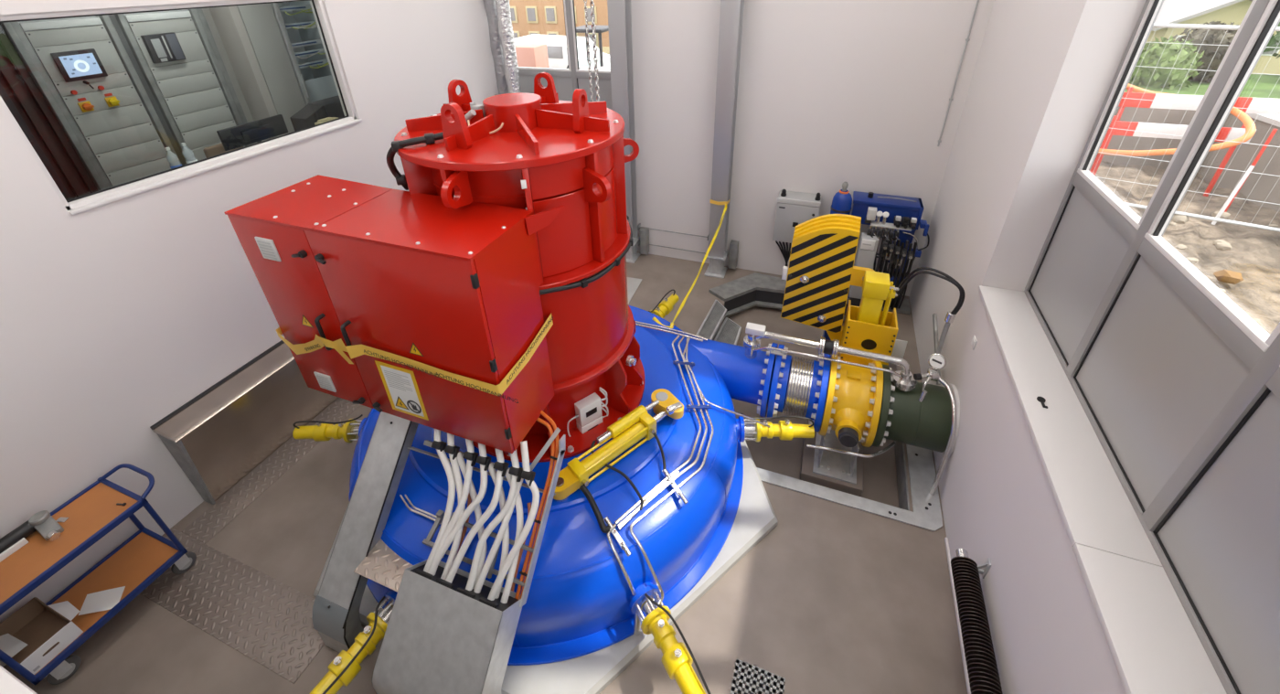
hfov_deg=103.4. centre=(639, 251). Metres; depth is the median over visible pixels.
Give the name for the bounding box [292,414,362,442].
hydraulic cylinder
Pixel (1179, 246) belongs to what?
rubble stone
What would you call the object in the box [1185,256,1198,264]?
rubble stone
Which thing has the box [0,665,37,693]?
trim
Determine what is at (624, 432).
cylinder
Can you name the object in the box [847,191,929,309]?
unit
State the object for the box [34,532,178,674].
tray
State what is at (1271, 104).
board
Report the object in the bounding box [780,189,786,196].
lamp
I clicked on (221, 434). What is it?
panel
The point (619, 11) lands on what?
steel column
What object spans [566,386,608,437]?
junction box
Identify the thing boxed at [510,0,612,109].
window
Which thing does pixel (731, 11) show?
steel column
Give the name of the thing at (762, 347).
tube
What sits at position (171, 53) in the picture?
tall cabinet
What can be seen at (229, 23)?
pier
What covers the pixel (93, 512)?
tray
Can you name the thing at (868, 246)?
cabinet
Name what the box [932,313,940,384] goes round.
pipe
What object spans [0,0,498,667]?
wall
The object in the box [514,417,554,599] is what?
cable
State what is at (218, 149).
desk chair
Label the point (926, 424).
pipe
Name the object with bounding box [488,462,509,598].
power cable
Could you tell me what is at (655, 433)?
hose
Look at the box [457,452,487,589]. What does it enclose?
power cable
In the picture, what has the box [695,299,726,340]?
grating tread
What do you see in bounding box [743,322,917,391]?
pipe
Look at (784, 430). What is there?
hydraulic cylinder
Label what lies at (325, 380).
vent grille
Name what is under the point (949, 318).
tube
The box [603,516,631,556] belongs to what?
clamp
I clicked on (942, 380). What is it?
pipe
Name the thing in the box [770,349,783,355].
bracket
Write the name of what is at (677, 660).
hydraulic cylinder
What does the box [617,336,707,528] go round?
pipe
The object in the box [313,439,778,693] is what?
plinth
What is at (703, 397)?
pipe
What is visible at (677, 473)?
pipe
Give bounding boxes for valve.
[812,354,883,484]
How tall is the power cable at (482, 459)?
0.752 m
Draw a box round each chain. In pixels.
[583,0,593,101]
[589,0,599,101]
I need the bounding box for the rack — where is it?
[270,0,338,105]
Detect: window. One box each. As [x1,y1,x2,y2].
[0,0,362,214]
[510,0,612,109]
[1024,0,1279,693]
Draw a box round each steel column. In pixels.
[607,0,649,263]
[704,0,744,278]
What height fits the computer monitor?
0.300 m
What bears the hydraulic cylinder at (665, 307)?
attached to the casing at (581, 602)
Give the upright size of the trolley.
0.950 m
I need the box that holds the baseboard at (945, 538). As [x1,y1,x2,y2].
[944,537,970,693]
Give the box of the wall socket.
[970,335,977,349]
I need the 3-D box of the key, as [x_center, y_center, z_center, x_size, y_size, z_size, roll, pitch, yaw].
[2.540,0.951,3.192,0.044,0.010,0.092,9,31,18]
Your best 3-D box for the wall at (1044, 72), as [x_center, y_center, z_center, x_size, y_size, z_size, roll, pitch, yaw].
[2.282,0.609,1.972,0.360,6.100,10.230,9,31,18]
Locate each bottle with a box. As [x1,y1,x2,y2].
[164,147,181,169]
[181,142,197,163]
[830,181,852,214]
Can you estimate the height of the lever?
0.200 m
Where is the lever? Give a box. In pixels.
[650,388,683,418]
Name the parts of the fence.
rail, rail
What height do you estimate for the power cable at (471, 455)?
0.735 m
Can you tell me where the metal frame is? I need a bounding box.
[756,440,942,531]
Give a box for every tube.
[754,346,900,377]
[935,310,955,353]
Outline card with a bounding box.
[891,339,907,358]
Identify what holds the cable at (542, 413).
attached to the ladder
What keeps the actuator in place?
attached to the valve
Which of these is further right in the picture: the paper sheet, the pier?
the pier
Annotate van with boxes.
[514,33,609,68]
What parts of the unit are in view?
gauge stem, gauge stem, tank, post, plate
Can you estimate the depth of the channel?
7.43 m
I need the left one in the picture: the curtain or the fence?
the curtain
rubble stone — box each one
[1172,213,1189,223]
[1174,244,1187,249]
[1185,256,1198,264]
[1211,210,1230,219]
[1212,239,1230,245]
[1213,269,1243,284]
[1215,242,1232,250]
[1269,224,1279,227]
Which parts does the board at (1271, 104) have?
post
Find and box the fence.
[1092,22,1279,232]
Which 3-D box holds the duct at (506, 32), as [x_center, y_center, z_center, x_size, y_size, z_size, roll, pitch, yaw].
[-1.888,-2.618,7.481,0.221,5.700,0.217,13,32,23]
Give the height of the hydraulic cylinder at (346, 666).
0.289 m
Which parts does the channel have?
rim plate, web plate, web plate, rim plate, web plate, rim plate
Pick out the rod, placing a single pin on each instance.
(24, 530)
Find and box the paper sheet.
[78,586,125,615]
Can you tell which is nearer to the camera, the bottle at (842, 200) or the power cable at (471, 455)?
the power cable at (471, 455)
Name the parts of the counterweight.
tag plate, plate, plate, plate, plate, lever arm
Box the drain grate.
[730,658,785,693]
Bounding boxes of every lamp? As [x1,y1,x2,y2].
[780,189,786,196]
[814,192,821,200]
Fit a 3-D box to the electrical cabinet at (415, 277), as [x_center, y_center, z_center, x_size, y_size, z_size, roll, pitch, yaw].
[-1.490,0.384,3.399,1.948,1.462,0.788,9,31,18]
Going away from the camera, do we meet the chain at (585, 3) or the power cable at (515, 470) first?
the power cable at (515, 470)
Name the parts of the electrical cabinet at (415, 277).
door, handle, handle, door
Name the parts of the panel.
panel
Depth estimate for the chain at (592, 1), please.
5.68 m
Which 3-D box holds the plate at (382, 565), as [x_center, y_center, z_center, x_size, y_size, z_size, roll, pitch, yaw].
[-1.674,2.173,3.452,0.445,0.102,0.240,9,31,18]
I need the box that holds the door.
[236,3,305,134]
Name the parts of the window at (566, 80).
sash, panel, sash, panel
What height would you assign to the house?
5.900 m
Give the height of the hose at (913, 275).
0.346 m
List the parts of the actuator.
plate, plate, plate, tie rod, tie rod, plate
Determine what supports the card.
attached to the actuator
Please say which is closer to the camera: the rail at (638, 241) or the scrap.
the scrap
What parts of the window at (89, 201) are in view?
sill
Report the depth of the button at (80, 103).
4.85 m
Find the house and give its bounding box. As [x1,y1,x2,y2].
[1145,0,1279,74]
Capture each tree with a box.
[1167,21,1238,83]
[1263,21,1279,58]
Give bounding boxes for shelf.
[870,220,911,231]
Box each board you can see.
[1089,115,1256,196]
[1091,86,1279,175]
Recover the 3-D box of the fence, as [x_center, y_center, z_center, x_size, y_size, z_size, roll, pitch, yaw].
[6.653,-1.208,5.401,3.910,2.180,0.412,16,34,29]
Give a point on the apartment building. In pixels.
(528, 16)
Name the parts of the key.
blade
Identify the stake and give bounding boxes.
[1210,165,1254,224]
[1224,128,1278,212]
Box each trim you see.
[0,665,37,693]
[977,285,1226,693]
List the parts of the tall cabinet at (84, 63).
door frame, blank plate, blank plate, rotary knob, blank plate, blank plate, blank plate, rotary knob, blank plate, blank plate, blank plate, door frame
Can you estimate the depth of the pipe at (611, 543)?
3.39 m
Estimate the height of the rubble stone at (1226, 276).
0.123 m
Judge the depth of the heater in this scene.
3.09 m
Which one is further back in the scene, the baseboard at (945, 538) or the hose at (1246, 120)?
the hose at (1246, 120)
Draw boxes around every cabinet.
[10,14,180,188]
[108,9,251,165]
[224,174,564,453]
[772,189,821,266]
[848,232,878,306]
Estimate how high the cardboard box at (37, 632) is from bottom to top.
0.200 m
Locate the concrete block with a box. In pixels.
[799,419,863,496]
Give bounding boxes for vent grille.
[254,236,281,261]
[313,371,336,392]
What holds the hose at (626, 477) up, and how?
attached to the cylinder at (624, 432)
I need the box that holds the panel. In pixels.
[149,340,338,504]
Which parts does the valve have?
foot plate, plate, name plate, foot plate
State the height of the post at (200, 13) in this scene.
2.650 m
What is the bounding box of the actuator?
[837,270,898,365]
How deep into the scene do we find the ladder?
3.31 m
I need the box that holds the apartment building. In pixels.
[509,0,609,53]
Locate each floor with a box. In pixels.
[3,251,967,693]
[712,304,910,511]
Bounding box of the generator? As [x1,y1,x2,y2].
[386,72,645,462]
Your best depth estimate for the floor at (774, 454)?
5.41 m
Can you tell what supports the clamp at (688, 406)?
attached to the casing at (581, 602)
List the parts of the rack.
patch panel, panel, patch panel, handle, patch panel, patch panel, patch panel, blank panel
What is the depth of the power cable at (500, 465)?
3.21 m
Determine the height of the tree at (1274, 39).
2.240 m
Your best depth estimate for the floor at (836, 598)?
3.80 m
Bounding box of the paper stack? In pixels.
[314,117,337,125]
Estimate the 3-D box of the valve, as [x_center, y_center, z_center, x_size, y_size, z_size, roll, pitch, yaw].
[2.071,1.496,5.066,0.450,1.085,1.300,9,31,18]
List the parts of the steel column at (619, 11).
plate, cap plate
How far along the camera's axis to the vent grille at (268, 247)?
3.09 m
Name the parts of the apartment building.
pane, pane, pane, pane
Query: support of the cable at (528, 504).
attached to the ladder
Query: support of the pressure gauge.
attached to the pipe at (926, 424)
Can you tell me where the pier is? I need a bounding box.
[208,5,283,141]
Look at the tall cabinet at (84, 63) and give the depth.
4.96 m
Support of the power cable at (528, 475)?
attached to the ladder
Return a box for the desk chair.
[202,143,243,158]
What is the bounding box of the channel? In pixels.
[708,272,910,319]
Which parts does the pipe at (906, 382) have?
hand lever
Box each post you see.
[0,21,106,191]
[195,8,255,144]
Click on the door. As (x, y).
(260, 22)
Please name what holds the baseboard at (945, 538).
attached to the wall at (1044, 72)
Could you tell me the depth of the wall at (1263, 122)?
6.81 m
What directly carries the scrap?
on the trolley
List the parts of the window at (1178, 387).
panel, panel, sash, sash, panel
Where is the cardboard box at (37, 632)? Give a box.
[0,597,83,674]
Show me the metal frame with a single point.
(926, 514)
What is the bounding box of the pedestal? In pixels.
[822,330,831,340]
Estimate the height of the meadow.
7.530 m
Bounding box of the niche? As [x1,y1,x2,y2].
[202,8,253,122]
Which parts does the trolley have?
label strip, post, tray frame, tray frame, post, handle, post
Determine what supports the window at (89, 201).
in the wall at (116, 315)
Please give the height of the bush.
1.402 m
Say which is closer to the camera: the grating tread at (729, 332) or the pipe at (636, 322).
the pipe at (636, 322)
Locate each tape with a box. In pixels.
[276,313,553,403]
[652,199,729,328]
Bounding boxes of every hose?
[579,484,609,533]
[590,440,643,510]
[652,432,666,469]
[896,270,962,313]
[897,266,965,314]
[1098,83,1255,156]
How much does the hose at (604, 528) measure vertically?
0.155 m
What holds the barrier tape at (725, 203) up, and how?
attached to the steel column at (731, 11)
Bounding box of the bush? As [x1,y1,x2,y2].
[1128,35,1204,89]
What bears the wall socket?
attached to the wall at (1044, 72)
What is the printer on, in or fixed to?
on the desk
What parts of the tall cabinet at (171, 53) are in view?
door frame, blank plate, blank plate, blank plate, blank plate, blank plate, blank plate, blank plate, blank plate, door frame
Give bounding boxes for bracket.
[399,494,444,547]
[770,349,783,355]
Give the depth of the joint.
4.83 m
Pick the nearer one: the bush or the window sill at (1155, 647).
the window sill at (1155, 647)
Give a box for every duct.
[311,411,418,652]
[483,0,508,94]
[494,0,521,93]
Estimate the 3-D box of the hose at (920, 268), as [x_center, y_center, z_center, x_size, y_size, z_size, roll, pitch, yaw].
[2.625,0.324,4.561,0.050,0.365,0.552,-23,36,-33]
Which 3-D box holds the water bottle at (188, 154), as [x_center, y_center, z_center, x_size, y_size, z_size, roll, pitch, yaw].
[-3.909,-0.782,4.413,0.078,0.337,0.078,9,31,18]
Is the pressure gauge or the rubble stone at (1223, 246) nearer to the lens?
the pressure gauge
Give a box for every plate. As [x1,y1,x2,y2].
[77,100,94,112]
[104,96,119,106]
[140,527,324,683]
[181,397,361,543]
[353,538,413,592]
[626,277,641,303]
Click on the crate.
(528, 55)
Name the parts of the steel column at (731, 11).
plate, cap plate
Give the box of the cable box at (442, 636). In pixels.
[372,559,522,693]
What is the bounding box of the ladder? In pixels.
[407,427,565,607]
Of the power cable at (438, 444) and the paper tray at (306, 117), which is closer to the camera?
the power cable at (438, 444)
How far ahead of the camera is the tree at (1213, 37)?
11.88 m
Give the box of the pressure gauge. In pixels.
[913,353,946,402]
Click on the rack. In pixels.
(296, 22)
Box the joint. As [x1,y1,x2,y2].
[767,343,831,432]
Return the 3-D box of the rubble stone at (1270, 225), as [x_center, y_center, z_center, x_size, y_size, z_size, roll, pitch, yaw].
[7.221,-0.291,5.765,0.072,0.048,0.062,-1,29,1]
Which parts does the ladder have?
clamp rail, rung post, rail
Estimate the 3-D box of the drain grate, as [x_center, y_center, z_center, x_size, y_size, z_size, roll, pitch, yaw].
[0.768,2.921,3.327,0.331,0.013,0.314,9,31,18]
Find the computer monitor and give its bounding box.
[216,114,287,150]
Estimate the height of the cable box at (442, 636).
0.953 m
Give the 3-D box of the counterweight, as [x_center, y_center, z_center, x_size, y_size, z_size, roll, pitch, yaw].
[1.917,0.403,5.222,0.892,1.643,0.243,9,31,18]
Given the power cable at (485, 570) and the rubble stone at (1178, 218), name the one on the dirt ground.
the rubble stone at (1178, 218)
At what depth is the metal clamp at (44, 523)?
3.48 m
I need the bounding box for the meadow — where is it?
[1124,74,1279,98]
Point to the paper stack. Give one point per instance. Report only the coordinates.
(327, 119)
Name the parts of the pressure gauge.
knob, stem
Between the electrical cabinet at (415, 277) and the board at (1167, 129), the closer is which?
the electrical cabinet at (415, 277)
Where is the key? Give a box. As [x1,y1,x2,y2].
[1036,396,1047,408]
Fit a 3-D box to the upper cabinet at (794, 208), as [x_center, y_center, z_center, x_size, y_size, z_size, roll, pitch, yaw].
[2.207,-0.209,7.246,0.560,1.452,0.340,9,31,18]
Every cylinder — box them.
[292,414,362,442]
[309,596,394,693]
[548,399,667,501]
[635,590,710,693]
[648,288,679,318]
[740,413,814,441]
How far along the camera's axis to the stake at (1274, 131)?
5.77 m
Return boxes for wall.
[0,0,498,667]
[630,0,994,296]
[909,0,1146,693]
[1101,106,1279,212]
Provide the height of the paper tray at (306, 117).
0.294 m
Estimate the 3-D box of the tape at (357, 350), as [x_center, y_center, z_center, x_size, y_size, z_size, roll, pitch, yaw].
[-1.528,0.586,3.450,1.954,0.318,0.663,8,31,16]
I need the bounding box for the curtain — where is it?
[0,23,98,200]
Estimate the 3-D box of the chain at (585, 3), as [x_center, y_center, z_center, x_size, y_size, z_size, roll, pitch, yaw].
[-0.594,-2.771,5.433,0.031,3.539,0.031,-14,32,-21]
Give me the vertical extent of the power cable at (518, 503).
0.601 m
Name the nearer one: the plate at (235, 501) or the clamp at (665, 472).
the clamp at (665, 472)
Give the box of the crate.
[515,42,549,67]
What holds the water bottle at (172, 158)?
on the desk
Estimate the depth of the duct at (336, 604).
3.57 m
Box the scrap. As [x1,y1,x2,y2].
[55,517,69,522]
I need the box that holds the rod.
[0,520,36,554]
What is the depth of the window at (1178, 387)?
2.42 m
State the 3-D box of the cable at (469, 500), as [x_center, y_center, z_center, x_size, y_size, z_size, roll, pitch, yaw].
[-1.204,1.824,3.450,0.084,0.409,0.414,4,30,10]
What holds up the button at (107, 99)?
attached to the tall cabinet at (84, 63)
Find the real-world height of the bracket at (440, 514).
0.138 m
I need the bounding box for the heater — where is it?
[950,548,1002,693]
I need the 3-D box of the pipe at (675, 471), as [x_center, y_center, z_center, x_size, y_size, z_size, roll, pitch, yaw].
[0.312,1.385,4.305,0.457,0.067,2.099,6,30,14]
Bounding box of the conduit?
[937,0,979,146]
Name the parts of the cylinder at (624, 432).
tie rod, tie rod, tie rod, pilot rod, piston rod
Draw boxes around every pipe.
[607,523,636,596]
[614,335,701,524]
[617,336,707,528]
[617,470,678,530]
[629,338,714,607]
[635,320,707,341]
[635,323,703,341]
[685,337,770,427]
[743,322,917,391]
[805,441,895,458]
[871,363,959,457]
[928,375,956,495]
[932,313,940,384]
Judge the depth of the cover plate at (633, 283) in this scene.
7.62 m
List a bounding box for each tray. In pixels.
[0,482,137,604]
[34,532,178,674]
[289,104,327,130]
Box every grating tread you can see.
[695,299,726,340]
[714,317,741,345]
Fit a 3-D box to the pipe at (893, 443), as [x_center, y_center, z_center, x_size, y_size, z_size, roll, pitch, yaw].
[1.966,1.821,4.623,0.891,0.148,0.171,-5,30,-6]
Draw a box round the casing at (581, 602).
[348,305,778,665]
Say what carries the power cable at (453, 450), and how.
attached to the ladder
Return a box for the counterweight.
[780,213,874,353]
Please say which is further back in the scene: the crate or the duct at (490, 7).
the crate
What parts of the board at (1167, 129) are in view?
post, post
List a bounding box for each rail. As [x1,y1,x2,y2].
[637,223,708,240]
[637,239,705,254]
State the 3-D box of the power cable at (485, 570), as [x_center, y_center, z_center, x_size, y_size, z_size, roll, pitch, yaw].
[-0.895,1.814,3.212,0.056,0.573,0.584,15,33,26]
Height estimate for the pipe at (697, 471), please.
0.459 m
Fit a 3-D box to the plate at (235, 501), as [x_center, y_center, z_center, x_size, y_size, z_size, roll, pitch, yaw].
[-3.172,1.563,5.922,0.312,0.006,3.855,9,31,18]
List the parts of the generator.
panel, panel, panel, panel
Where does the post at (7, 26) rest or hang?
on the floor
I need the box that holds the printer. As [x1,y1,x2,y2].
[289,95,344,130]
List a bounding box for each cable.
[423,428,455,572]
[427,442,491,573]
[429,438,479,575]
[440,432,465,579]
[445,448,508,583]
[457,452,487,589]
[457,493,471,553]
[465,449,522,590]
[473,478,523,593]
[487,440,539,600]
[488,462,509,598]
[500,469,523,603]
[510,502,531,591]
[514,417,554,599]
[519,410,558,598]
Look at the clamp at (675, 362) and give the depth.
4.82 m
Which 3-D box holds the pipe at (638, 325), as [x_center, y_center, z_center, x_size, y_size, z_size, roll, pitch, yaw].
[0.271,0.853,5.314,0.787,0.109,0.048,7,30,14]
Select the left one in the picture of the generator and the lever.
the generator
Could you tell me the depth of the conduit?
5.76 m
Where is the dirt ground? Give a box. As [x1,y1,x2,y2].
[1094,160,1279,334]
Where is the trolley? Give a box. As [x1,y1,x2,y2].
[0,463,196,685]
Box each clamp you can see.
[28,510,63,541]
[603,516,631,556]
[661,469,688,504]
[672,360,694,368]
[685,404,711,411]
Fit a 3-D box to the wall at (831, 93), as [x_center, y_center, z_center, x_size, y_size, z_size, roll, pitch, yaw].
[0.949,-2.227,7.064,6.810,6.100,0.360,9,31,18]
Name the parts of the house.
pane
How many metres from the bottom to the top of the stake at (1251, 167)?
0.707 m
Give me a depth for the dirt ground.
5.83 m
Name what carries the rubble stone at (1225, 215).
on the dirt ground
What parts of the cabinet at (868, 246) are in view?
door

